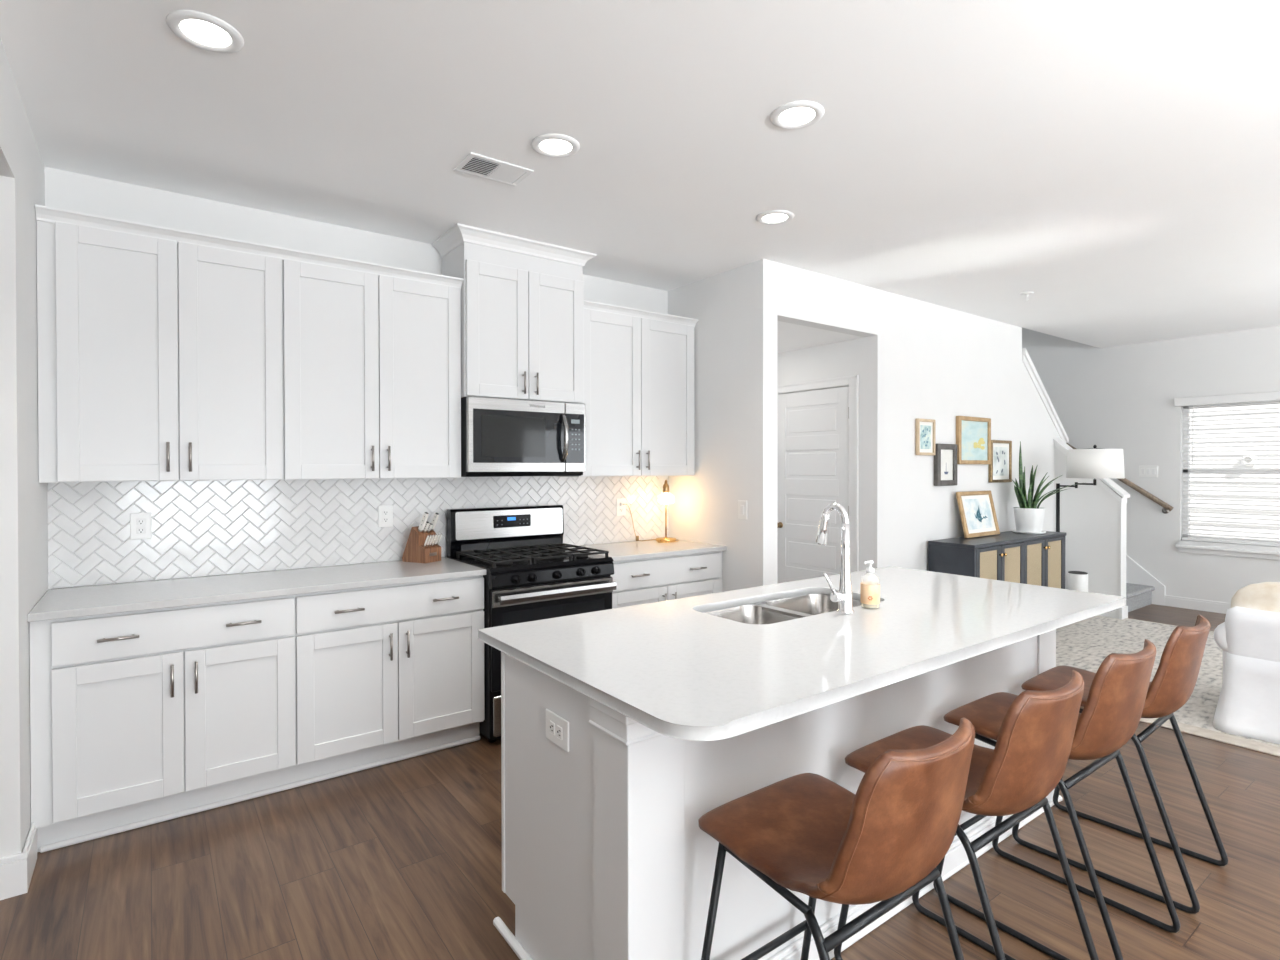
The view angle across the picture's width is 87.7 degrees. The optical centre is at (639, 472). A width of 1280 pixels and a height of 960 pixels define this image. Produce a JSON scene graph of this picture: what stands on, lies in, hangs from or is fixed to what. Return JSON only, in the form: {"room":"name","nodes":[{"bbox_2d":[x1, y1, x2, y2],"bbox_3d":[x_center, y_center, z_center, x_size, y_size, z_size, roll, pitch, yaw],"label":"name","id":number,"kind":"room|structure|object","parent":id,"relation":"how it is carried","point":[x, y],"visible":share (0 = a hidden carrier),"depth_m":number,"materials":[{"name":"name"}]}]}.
{"room":"kitchen","nodes":[
{"label":"kitchen","id":0,"kind":"room"},
{"bbox_2d":[0,39,47,857],"bbox_3d":[-0.480,0.064,-0.051,0.120,2.756,7.286,0,1,-36],"label":"wall","id":1,"kind":"structure","parent":0,"point":[23,500],"depth_m":2.26,"materials":[{"name":"paint"}]},
{"bbox_2d":[0,823,36,899],"bbox_3d":[-2.211,1.359,2.323,0.138,0.135,0.251,0,1,-36],"label":"baseboard","id":2,"kind":"structure","parent":1,"relation":"attached to","point":[16,871],"depth_m":2.25,"materials":[{"name":"paint"}]},
{"bbox_2d":[45,167,667,588],"bbox_3d":[-1.224,0.035,4.001,3.733,2.756,0.120,0,1,-36],"label":"wall","id":3,"kind":"structure","parent":0,"point":[66,190],"depth_m":3.39,"materials":[{"name":"paint"}]},
{"bbox_2d":[36,220,282,482],"bbox_3d":[-2.130,-0.503,3.022,0.874,1.082,0.351,0,1,-36],"label":"upper cabinet","id":4,"kind":"object","parent":3,"relation":"attached to","point":[159,359],"visible":1,"depth_m":2.88,"materials":[{"name":"paint"}]},
{"bbox_2d":[47,476,668,588],"bbox_3d":[-1.189,0.255,3.946,3.479,0.484,0.009,0,1,-36],"label":"backsplash","id":5,"kind":"structure","parent":3,"relation":"attached to","point":[200,528],"depth_m":3.46,"materials":[{"name":"tile"}]},
{"bbox_2d":[130,513,151,539],"bbox_3d":[-2.322,0.249,3.101,0.080,0.122,0.009,0,1,-36],"label":"wall outlet","id":6,"kind":"object","parent":5,"relation":"attached to","point":[140,523],"visible":1,"depth_m":3.10,"materials":[{"name":"white plastic"}]},
{"bbox_2d":[136,519,144,524],"bbox_3d":[-2.321,0.229,3.099,0.033,0.028,0.002,0,1,-36],"label":"receptacle","id":7,"kind":"object","parent":6,"relation":"attached to","point":[138,521],"depth_m":3.10,"materials":[{"name":"white plastic"}]},
{"bbox_2d":[136,527,144,533],"bbox_3d":[-2.321,0.269,3.099,0.033,0.028,0.002,0,1,-36],"label":"receptacle","id":8,"kind":"object","parent":6,"relation":"attached to","point":[139,530],"depth_m":3.10,"materials":[{"name":"white plastic"}]},
{"bbox_2d":[378,505,392,526],"bbox_3d":[-1.434,0.246,3.756,0.080,0.122,0.009,0,1,-36],"label":"wall outlet","id":9,"kind":"object","parent":5,"relation":"attached to","point":[385,512],"visible":1,"depth_m":3.75,"materials":[{"name":"white plastic"}]},
{"bbox_2d":[383,510,388,514],"bbox_3d":[-1.432,0.226,3.754,0.033,0.028,0.002,0,1,-36],"label":"receptacle","id":10,"kind":"object","parent":9,"relation":"attached to","point":[385,512],"depth_m":3.75,"materials":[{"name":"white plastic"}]},
{"bbox_2d":[383,517,388,521],"bbox_3d":[-1.432,0.266,3.754,0.033,0.028,0.002,0,1,-36],"label":"receptacle","id":11,"kind":"object","parent":9,"relation":"attached to","point":[385,519],"depth_m":3.75,"materials":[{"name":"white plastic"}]},
{"bbox_2d":[616,498,625,515],"bbox_3d":[-0.134,0.244,4.715,0.080,0.122,0.009,0,1,-36],"label":"wall outlet","id":12,"kind":"object","parent":5,"relation":"attached to","point":[620,510],"visible":1,"depth_m":4.71,"materials":[{"name":"white plastic"}]},
{"bbox_2d":[282,259,460,479],"bbox_3d":[-1.422,-0.508,3.543,0.885,1.082,0.351,0,1,-36],"label":"upper cabinet","id":13,"kind":"object","parent":3,"relation":"attached to","point":[371,363],"visible":0.99,"depth_m":3.40,"materials":[{"name":"paint"}]},
{"bbox_2d":[35,204,463,287],"bbox_3d":[-1.691,-1.037,3.167,1.758,0.050,0.046,0,1,-36],"label":"crown molding","id":14,"kind":"structure","parent":13,"relation":"attached to","point":[43,213],"depth_m":3.03,"materials":[{"name":"paint"}]},
{"bbox_2d":[442,242,583,403],"bbox_3d":[-0.744,-0.848,4.010,0.762,0.849,0.402,0,1,-36],"label":"upper cabinet","id":15,"kind":"object","parent":3,"relation":"attached to","point":[522,316],"visible":1,"depth_m":3.85,"materials":[{"name":"paint"}]},
{"bbox_2d":[432,223,596,266],"bbox_3d":[-0.744,-1.307,4.005,0.887,0.072,0.406,0,1,-36],"label":"crown molding","id":16,"kind":"structure","parent":15,"relation":"attached to","point":[458,234],"depth_m":3.82,"materials":[{"name":"paint"}]},
{"bbox_2d":[461,396,584,476],"bbox_3d":[-0.731,-0.200,3.995,0.752,0.442,0.448,0,1,-36],"label":"microwave","id":17,"kind":"object","parent":15,"relation":"attached to","point":[501,437],"visible":1,"depth_m":3.83,"materials":[{"name":"silver metal"}]},
{"bbox_2d":[561,309,693,476],"bbox_3d":[-0.067,-0.517,4.543,0.955,1.082,0.351,0,1,-36],"label":"upper cabinet","id":18,"kind":"object","parent":3,"relation":"attached to","point":[639,372],"visible":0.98,"depth_m":4.41,"materials":[{"name":"paint"}]},
{"bbox_2d":[584,300,698,327],"bbox_3d":[0.016,-1.049,4.426,0.954,0.050,0.046,0,1,-36],"label":"crown molding","id":19,"kind":"structure","parent":18,"relation":"attached to","point":[592,305],"depth_m":4.40,"materials":[{"name":"paint"}]},
{"bbox_2d":[0,0,1279,347],"bbox_3d":[2.220,-1.393,2.032,11.200,0.120,7.650,0,1,-36],"label":"ceiling","id":20,"kind":"structure","parent":0,"point":[1114,163],"depth_m":2.60,"materials":[{"name":"paint"}]},
{"bbox_2d":[166,10,243,52],"bbox_3d":[-1.308,-1.323,2.009,0.198,0.010,0.198,0,1,-36],"label":"recessed light","id":21,"kind":"object","parent":20,"relation":"in","point":[204,31],"visible":1,"depth_m":2.00,"materials":[{"name":"paint"}]},
{"bbox_2d":[180,19,231,46],"bbox_3d":[-1.308,-1.326,2.009,0.132,0.002,0.132,0,1,-36],"label":"diffuser","id":22,"kind":"object","parent":21,"relation":"attached to","point":[196,32],"depth_m":2.01,"materials":[{"name":"white plastic"}]},
{"bbox_2d":[453,152,533,186],"bbox_3d":[-0.645,-1.331,2.937,0.293,0.010,0.197,0,1,-36],"label":"ceiling vent","id":23,"kind":"object","parent":20,"relation":"in","point":[474,164],"visible":1,"depth_m":2.93,"materials":[{"name":"metal"}]},
{"bbox_2d":[531,133,579,157],"bbox_3d":[-0.344,-1.330,2.720,0.198,0.010,0.198,0,1,-36],"label":"recessed light","id":24,"kind":"object","parent":20,"relation":"in","point":[553,145],"visible":1,"depth_m":2.71,"materials":[{"name":"paint"}]},
{"bbox_2d":[539,139,571,153],"bbox_3d":[-0.344,-1.333,2.720,0.132,0.002,0.132,0,1,-36],"label":"diffuser","id":25,"kind":"object","parent":24,"relation":"attached to","point":[546,146],"depth_m":2.72,"materials":[{"name":"white plastic"}]},
{"bbox_2d":[756,210,793,224],"bbox_3d":[0.709,-1.337,3.501,0.198,0.010,0.198,0,1,-36],"label":"recessed light","id":26,"kind":"object","parent":20,"relation":"in","point":[773,217],"visible":1,"depth_m":3.50,"materials":[{"name":"paint"}]},
{"bbox_2d":[762,214,787,221],"bbox_3d":[0.709,-1.340,3.501,0.132,0.002,0.132,0,1,-36],"label":"diffuser","id":27,"kind":"object","parent":26,"relation":"attached to","point":[767,217],"depth_m":3.51,"materials":[{"name":"white plastic"}]},
{"bbox_2d":[770,100,823,129],"bbox_3d":[0.586,-1.329,2.487,0.198,0.010,0.198,0,1,-36],"label":"recessed light","id":28,"kind":"object","parent":20,"relation":"in","point":[793,115],"visible":1,"depth_m":2.48,"materials":[{"name":"paint"}]},
{"bbox_2d":[779,107,814,124],"bbox_3d":[0.586,-1.332,2.487,0.132,0.002,0.132,0,1,-36],"label":"diffuser","id":29,"kind":"object","parent":28,"relation":"attached to","point":[789,115],"depth_m":2.49,"materials":[{"name":"white plastic"}]},
{"bbox_2d":[1020,292,1033,300],"bbox_3d":[2.924,-1.326,5.037,0.090,0.060,0.090,0,1,-36],"label":"sprinkler","id":30,"kind":"object","parent":20,"relation":"attached to","point":[1026,294],"visible":1,"depth_m":5.03,"materials":[{"name":"paint"}]},
{"bbox_2d":[0,604,1279,959],"bbox_3d":[2.224,1.473,2.053,11.200,0.100,7.650,0,1,-36],"label":"floor","id":31,"kind":"structure","parent":0,"point":[402,859],"depth_m":2.33,"materials":[{"name":"brown wood"}]},
{"bbox_2d":[29,595,295,851],"bbox_3d":[-2.045,0.980,2.922,0.876,0.884,0.648,0,1,-36],"label":"base cabinet","id":32,"kind":"object","parent":31,"relation":"on","point":[136,716],"visible":0.99,"depth_m":2.66,"materials":[{"name":"paint"}]},
{"bbox_2d":[39,736,480,852],"bbox_3d":[-0.865,1.405,3.520,3.444,0.022,0.020,0,1,-36],"label":"trim","id":33,"kind":"structure","parent":32,"relation":"attached to","point":[53,846],"depth_m":2.88,"materials":[{"name":"paint"}]},
{"bbox_2d":[294,575,484,781],"bbox_3d":[-1.336,0.975,3.445,0.887,0.884,0.648,0,1,-36],"label":"base cabinet","id":34,"kind":"object","parent":31,"relation":"on","point":[386,671],"visible":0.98,"depth_m":3.19,"materials":[{"name":"paint"}]},
{"bbox_2d":[27,557,485,621],"bbox_3d":[-1.691,0.521,3.185,1.765,0.030,0.619,0,1,-36],"label":"countertop","id":35,"kind":"structure","parent":34,"relation":"on","point":[60,603],"depth_m":2.99,"materials":[{"name":"stone"}]},
{"bbox_2d":[402,526,440,562],"bbox_3d":[-1.235,0.402,3.772,0.173,0.198,0.128,0,0,27],"label":"knife block","id":36,"kind":"object","parent":35,"relation":"on","point":[415,551],"visible":0.92,"depth_m":3.72,"materials":[{"name":"brown wood"}]},
{"bbox_2d":[418,512,428,531],"bbox_3d":[-1.206,0.275,3.710,0.067,0.113,0.015,0,0,27],"label":"kitchen knife","id":37,"kind":"object","parent":36,"relation":"on","point":[425,515],"visible":1,"depth_m":3.70,"materials":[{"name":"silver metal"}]},
{"bbox_2d":[423,522,428,532],"bbox_3d":[-1.200,0.306,3.735,0.040,0.063,0.011,0,0,27],"label":"kitchen knife","id":38,"kind":"object","parent":36,"relation":"in","point":[427,523],"visible":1,"depth_m":3.73,"materials":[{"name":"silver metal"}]},
{"bbox_2d":[427,523,431,532],"bbox_3d":[-1.188,0.312,3.759,0.034,0.054,0.010,0,0,27],"label":"kitchen knife","id":39,"kind":"object","parent":36,"relation":"in","point":[430,524],"visible":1,"depth_m":3.75,"materials":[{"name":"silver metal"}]},
{"bbox_2d":[431,513,438,530],"bbox_3d":[-1.170,0.279,3.788,0.062,0.104,0.015,0,0,27],"label":"kitchen knife","id":40,"kind":"object","parent":36,"relation":"on","point":[436,515],"visible":0.92,"depth_m":3.78,"materials":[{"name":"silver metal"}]},
{"bbox_2d":[447,505,616,741],"bbox_3d":[-0.632,0.814,3.879,0.758,1.198,0.694,0,1,-36],"label":"gas range","id":41,"kind":"object","parent":31,"relation":"on","point":[531,575],"visible":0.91,"depth_m":3.73,"materials":[{"name":"black metal"}]},
{"bbox_2d":[450,550,612,573],"bbox_3d":[-0.631,0.504,3.874,0.758,0.023,0.580,0,1,-36],"label":"cooktop","id":42,"kind":"object","parent":41,"relation":"in","point":[586,561],"depth_m":3.69,"materials":[{"name":"black metal"}]},
{"bbox_2d":[611,551,721,608],"bbox_3d":[0.018,0.966,4.443,0.952,0.884,0.648,0,1,-36],"label":"base cabinet","id":43,"kind":"object","parent":31,"relation":"on","point":[649,580],"visible":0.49,"depth_m":4.20,"materials":[{"name":"paint"}]},
{"bbox_2d":[568,539,726,561],"bbox_3d":[0.015,0.509,4.443,0.955,0.030,0.619,0,1,-36],"label":"countertop","id":44,"kind":"structure","parent":43,"relation":"on","point":[631,550],"depth_m":4.35,"materials":[{"name":"stone"}]},
{"bbox_2d":[620,480,679,542],"bbox_3d":[0.091,0.272,4.730,0.423,0.440,0.203,0,1,-32],"label":"table lamp","id":45,"kind":"object","parent":44,"relation":"on","point":[665,498],"visible":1,"depth_m":4.76,"materials":[{"name":"gold metal"}]},
{"bbox_2d":[662,480,668,492],"bbox_3d":[0.186,0.097,4.779,0.052,0.092,0.052,0,1,-36],"label":"socket","id":46,"kind":"object","parent":45,"relation":"attached to","point":[665,487],"depth_m":4.76,"materials":[{"name":"gold metal"}]},
{"bbox_2d":[493,594,1061,959],"bbox_3d":[0.678,0.980,2.483,2.300,0.883,0.738,0,1,-36],"label":"kitchen island","id":47,"kind":"object","parent":31,"relation":"on","point":[606,855],"visible":0.41,"depth_m":1.78,"materials":[{"name":"paint"}]},
{"bbox_2d":[546,709,568,751],"bbox_3d":[-0.225,0.695,1.800,0.009,0.080,0.122,0,1,-36],"label":"wall outlet","id":48,"kind":"object","parent":47,"relation":"attached to","point":[557,728],"visible":1,"depth_m":1.79,"materials":[{"name":"white plastic"}]},
{"bbox_2d":[550,721,554,734],"bbox_3d":[-0.239,0.695,1.814,0.002,0.033,0.028,0,1,-36],"label":"receptacle","id":49,"kind":"object","parent":48,"relation":"attached to","point":[552,723],"depth_m":1.81,"materials":[{"name":"white plastic"}]},
{"bbox_2d":[557,725,561,739],"bbox_3d":[-0.215,0.695,1.782,0.002,0.033,0.028,0,1,-36],"label":"receptacle","id":50,"kind":"object","parent":48,"relation":"attached to","point":[559,727],"depth_m":1.78,"materials":[{"name":"white plastic"}]},
{"bbox_2d":[477,566,1125,740],"bbox_3d":[0.721,0.521,2.432,2.324,0.033,1.069,0,1,-36],"label":"island countertop","id":51,"kind":"structure","parent":47,"relation":"on","point":[678,670],"depth_m":2.01,"materials":[{"name":"stone"}]},
{"bbox_2d":[706,594,860,624],"bbox_3d":[0.588,0.636,2.587,0.778,0.198,0.378,0,1,-36],"label":"sink","id":52,"kind":"object","parent":51,"relation":"in","point":[776,611],"visible":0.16,"depth_m":2.69,"materials":[{"name":"metal"}]},
{"bbox_2d":[816,503,853,614],"bbox_3d":[0.678,0.309,2.427,0.152,0.398,0.158,0,1,-36],"label":"faucet","id":53,"kind":"object","parent":51,"relation":"on","point":[843,596],"visible":1,"depth_m":2.40,"materials":[{"name":"silver metal"}]},
{"bbox_2d":[860,560,879,607],"bbox_3d":[0.865,0.418,2.504,0.070,0.176,0.071,0,0,-7],"label":"soap dispenser","id":54,"kind":"object","parent":51,"relation":"on","point":[869,591],"visible":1,"depth_m":2.48,"materials":[{"name":"white"}]},
{"bbox_2d":[698,717,974,959],"bbox_3d":[0.448,0.974,1.500,0.452,0.912,0.566,0,1,-36],"label":"counter stool","id":55,"kind":"object","parent":31,"relation":"on","point":[808,834],"visible":1,"depth_m":1.34,"materials":[{"name":"brown leather"}]},
{"bbox_2d":[834,670,1098,959],"bbox_3d":[0.897,0.970,1.831,0.452,0.912,0.566,0,1,-36],"label":"counter stool","id":56,"kind":"object","parent":31,"relation":"on","point":[1029,757],"visible":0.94,"depth_m":1.62,"materials":[{"name":"leather"}]},
{"bbox_2d":[928,531,1065,588],"bbox_3d":[3.059,0.967,5.625,1.620,0.855,0.397,0,1,-36],"label":"sideboard","id":57,"kind":"object","parent":31,"relation":"on","point":[1010,556],"visible":0.6,"depth_m":5.38,"materials":[{"name":"grey paint"}]},
{"bbox_2d":[956,490,999,537],"bbox_3d":[2.866,0.348,5.646,0.550,0.380,0.106,0,1,-36],"label":"framed picture","id":58,"kind":"object","parent":57,"relation":"on","point":[978,516],"visible":1,"depth_m":5.63,"materials":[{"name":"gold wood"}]},
{"bbox_2d":[962,498,993,529],"bbox_3d":[2.866,0.348,5.645,0.422,0.251,0.055,0,1,-36],"label":"print","id":59,"kind":"object","parent":58,"relation":"attached to","point":[978,511],"depth_m":5.64},
{"bbox_2d":[1011,441,1085,533],"bbox_3d":[3.566,0.130,5.928,0.670,0.814,0.278,0,0,-5],"label":"potted snake plant","id":60,"kind":"object","parent":57,"relation":"on","point":[1029,517],"visible":1,"depth_m":5.88,"materials":[{"name":"green plant"}]},
{"bbox_2d":[933,639,1180,959],"bbox_3d":[1.325,0.967,2.147,0.452,0.912,0.566,0,1,-36],"label":"counter stool","id":61,"kind":"object","parent":31,"relation":"on","point":[1110,716],"visible":0.8,"depth_m":1.95,"materials":[{"name":"leather"}]},
{"bbox_2d":[1068,571,1087,591],"bbox_3d":[4.213,1.172,6.413,0.164,0.431,0.164,0,1,-36],"label":"air purifier","id":62,"kind":"object","parent":31,"relation":"on","point":[1077,580],"visible":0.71,"depth_m":6.35,"materials":[{"name":"white plastic"}]},
{"bbox_2d":[1056,445,1124,531],"bbox_3d":[4.026,0.567,6.105,0.436,1.645,0.678,0,1,-36],"label":"floor lamp","id":63,"kind":"object","parent":31,"relation":"on","point":[1096,463],"visible":0.7,"depth_m":5.85,"materials":[{"name":"white fabric"}]},
{"bbox_2d":[1012,614,1227,913],"bbox_3d":[1.770,0.964,2.475,0.452,0.912,0.566,0,1,-39],"label":"counter stool","id":64,"kind":"object","parent":31,"relation":"on","point":[1173,683],"visible":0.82,"depth_m":2.26,"materials":[{"name":"leather"}]},
{"bbox_2d":[1126,583,1154,611],"bbox_3d":[3.661,0.341,6.712,3.104,2.090,1.635,0,1,-36],"label":"staircase","id":65,"kind":"structure","parent":31,"relation":"on","point":[1138,596],"depth_m":6.81,"materials":[{"name":"white wood"}]},
{"bbox_2d":[1056,616,1279,756],"bbox_3d":[4.623,1.400,3.819,2.940,0.012,4.445,0,1,-36],"label":"area rug","id":66,"kind":"object","parent":31,"relation":"on","point":[1085,644],"visible":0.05,"depth_m":5.02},
{"bbox_2d":[1213,582,1279,744],"bbox_3d":[4.171,0.994,3.060,1.056,0.812,2.233,0,1,-36],"label":"armchair","id":67,"kind":"object","parent":66,"relation":"on","point":[1248,705],"visible":1,"depth_m":3.54,"materials":[{"name":"beige fabric"}]},
{"bbox_2d":[1231,582,1279,611],"bbox_3d":[3.627,0.808,3.345,0.240,0.445,1.010,0,1,-36],"label":"cushion","id":68,"kind":"object","parent":67,"relation":"on","point":[1265,596],"depth_m":3.58,"materials":[{"name":"beige fabric"}]},
{"bbox_2d":[668,263,749,591],"bbox_3d":[0.512,0.027,4.681,0.132,2.756,0.846,0,1,-36],"label":"wall","id":69,"kind":"structure","parent":0,"point":[703,506],"depth_m":4.52,"materials":[{"name":"paint"}]},
{"bbox_2d":[738,500,746,519],"bbox_3d":[0.668,0.244,4.351,0.010,0.122,0.080,0,1,-36],"label":"light switch","id":70,"kind":"object","parent":69,"relation":"attached to","point":[742,505],"visible":1,"depth_m":4.34,"materials":[{"name":"white plastic"}]},
{"bbox_2d":[777,321,862,352],"bbox_3d":[0.951,-1.073,5.099,1.084,0.111,1.010,0,1,-36],"label":"ceiling","id":71,"kind":"structure","parent":0,"point":[790,336],"depth_m":5.02,"materials":[{"name":"paint"}]},
{"bbox_2d":[777,337,863,570],"bbox_3d":[1.408,0.133,5.506,0.120,2.530,1.110,0,1,-36],"label":"wall","id":72,"kind":"structure","parent":0,"point":[843,358],"depth_m":5.21,"materials":[{"name":"paint"}]},
{"bbox_2d":[777,386,848,583],"bbox_3d":[1.386,0.361,5.425,0.104,2.058,0.764,0,1,-36],"label":"door","id":73,"kind":"structure","parent":72,"relation":"in","point":[812,426],"depth_m":5.44,"materials":[{"name":"paint"}]},
{"bbox_2d":[777,375,858,571],"bbox_3d":[1.379,0.328,5.427,0.022,2.140,0.925,0,1,-36],"label":"trim","id":74,"kind":"structure","parent":72,"relation":"attached to","point":[852,381],"depth_m":5.09,"materials":[{"name":"paint"}]},
{"bbox_2d":[750,259,1059,587],"bbox_3d":[2.537,0.018,5.577,4.456,2.756,0.114,0,1,-36],"label":"wall","id":75,"kind":"structure","parent":0,"point":[923,360],"depth_m":5.12,"materials":[{"name":"paint"}]},
{"bbox_2d":[915,418,935,454],"bbox_3d":[2.264,-0.280,5.285,0.250,0.287,0.028,0,1,-36],"label":"framed picture","id":76,"kind":"object","parent":75,"relation":"attached to","point":[925,429],"visible":1,"depth_m":5.27,"materials":[{"name":"brown wood"}]},
{"bbox_2d":[920,425,930,448],"bbox_3d":[2.265,-0.280,5.284,0.150,0.187,0.002,0,1,-36],"label":"print","id":77,"kind":"object","parent":76,"relation":"attached to","point":[925,430],"depth_m":5.28},
{"bbox_2d":[934,444,956,485],"bbox_3d":[2.501,-0.063,5.454,0.300,0.340,0.040,0,1,-36],"label":"framed picture","id":78,"kind":"object","parent":75,"relation":"attached to","point":[945,457],"visible":1,"depth_m":5.44,"materials":[{"name":"grey wood"}]},
{"bbox_2d":[941,449,952,479],"bbox_3d":[2.502,-0.063,5.453,0.210,0.250,0.002,0,1,-36],"label":"print","id":79,"kind":"object","parent":78,"relation":"attached to","point":[946,454],"depth_m":5.46},
{"bbox_2d":[956,416,990,463],"bbox_3d":[2.868,-0.273,5.726,0.535,0.405,0.035,0,1,-36],"label":"framed picture","id":80,"kind":"object","parent":75,"relation":"attached to","point":[973,434],"visible":0.98,"depth_m":5.71,"materials":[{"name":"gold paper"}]},
{"bbox_2d":[962,420,987,459],"bbox_3d":[2.868,-0.273,5.725,0.465,0.335,0.002,0,1,-36],"label":"print","id":81,"kind":"object","parent":80,"relation":"attached to","point":[974,432],"depth_m":5.73},
{"bbox_2d":[988,440,1011,482],"bbox_3d":[3.251,-0.101,6.012,0.380,0.379,0.030,0,1,-36],"label":"framed picture","id":82,"kind":"object","parent":75,"relation":"attached to","point":[1000,468],"visible":0.96,"depth_m":6.01,"materials":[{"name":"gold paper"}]},
{"bbox_2d":[993,447,1007,475],"bbox_3d":[3.251,-0.101,6.011,0.258,0.257,0.002,0,1,-36],"label":"print","id":83,"kind":"object","parent":82,"relation":"attached to","point":[1000,454],"depth_m":6.01},
{"bbox_2d":[1022,348,1068,442],"bbox_3d":[3.959,-0.719,6.622,0.960,0.910,0.175,0,1,-36],"label":"trim","id":84,"kind":"structure","parent":75,"relation":"attached to","point":[1026,360],"depth_m":6.51,"materials":[{"name":"paint"}]},
{"bbox_2d":[1054,446,1119,618],"bbox_3d":[4.387,0.541,6.523,0.112,1.690,0.566,0,1,-36],"label":"wall","id":85,"kind":"structure","parent":0,"point":[1089,514],"depth_m":6.46,"materials":[{"name":"paint"}]},
{"bbox_2d":[1053,438,1129,618],"bbox_3d":[4.398,0.522,6.509,0.170,1.728,0.601,0,1,-36],"label":"trim","id":86,"kind":"structure","parent":85,"relation":"attached to","point":[1114,489],"depth_m":6.29,"materials":[{"name":"paint"}]},
{"bbox_2d":[1022,326,1279,602],"bbox_3d":[6.673,-1.159,5.379,0.140,5.100,7.550,0,1,-36],"label":"wall","id":87,"kind":"structure","parent":0,"point":[1117,397],"depth_m":6.97,"materials":[{"name":"paint"}]},
{"bbox_2d":[1126,555,1164,605],"bbox_3d":[5.223,0.970,7.231,0.020,0.820,0.770,0,1,-36],"label":"trim","id":88,"kind":"structure","parent":87,"relation":"attached to","point":[1135,574],"depth_m":7.06,"materials":[{"name":"paint"}]},
{"bbox_2d":[1139,466,1157,476],"bbox_3d":[5.366,-0.011,7.037,0.010,0.122,0.165,0,1,-36],"label":"light switch","id":89,"kind":"object","parent":87,"relation":"attached to","point":[1144,471],"visible":1,"depth_m":7.03,"materials":[{"name":"white plastic"}]},
{"bbox_2d":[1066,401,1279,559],"bbox_3d":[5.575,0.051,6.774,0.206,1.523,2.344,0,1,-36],"label":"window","id":90,"kind":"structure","parent":87,"relation":"in","point":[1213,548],"depth_m":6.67,"materials":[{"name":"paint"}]},
{"bbox_2d":[1174,391,1279,546],"bbox_3d":[5.878,-0.033,6.354,0.094,1.450,1.251,0,1,-36],"label":"window blind","id":91,"kind":"object","parent":90,"relation":"attached to","point":[1261,396],"visible":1,"depth_m":6.51,"materials":[{"name":"paint"}]},
{"bbox_2d":[1165,595,1230,613],"bbox_3d":[6.730,1.338,5.195,0.016,0.110,4.360,0,1,-36],"label":"baseboard","id":92,"kind":"structure","parent":87,"relation":"attached to","point":[1173,601],"depth_m":6.71,"materials":[{"name":"paint"}]},
{"label":"outside","id":93,"kind":"structure","parent":0,"visible":0},
{"bbox_3d":[16.633,1.629,18.488,31.300,0.100,50.000,0,1,-36],"label":"ground","id":94,"kind":"structure","parent":93,"visible":0},
{"bbox_2d":[1190,404,1279,540],"bbox_3d":[8.887,-0.995,8.411,0.300,5.320,15.000,0,1,-36],"label":"window","id":95,"kind":"structure","parent":94,"relation":"on","point":[1270,405],"depth_m":9.15,"materials":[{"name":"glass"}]},
{"bbox_2d":[1241,454,1257,465],"bbox_3d":[8.205,-0.168,8.982,0.130,0.170,0.170,0,1,-36],"label":"vent hood","id":96,"kind":"object","parent":95,"relation":"attached to","point":[1243,457],"visible":0.87,"depth_m":8.96,"materials":[{"name":"white plastic"}]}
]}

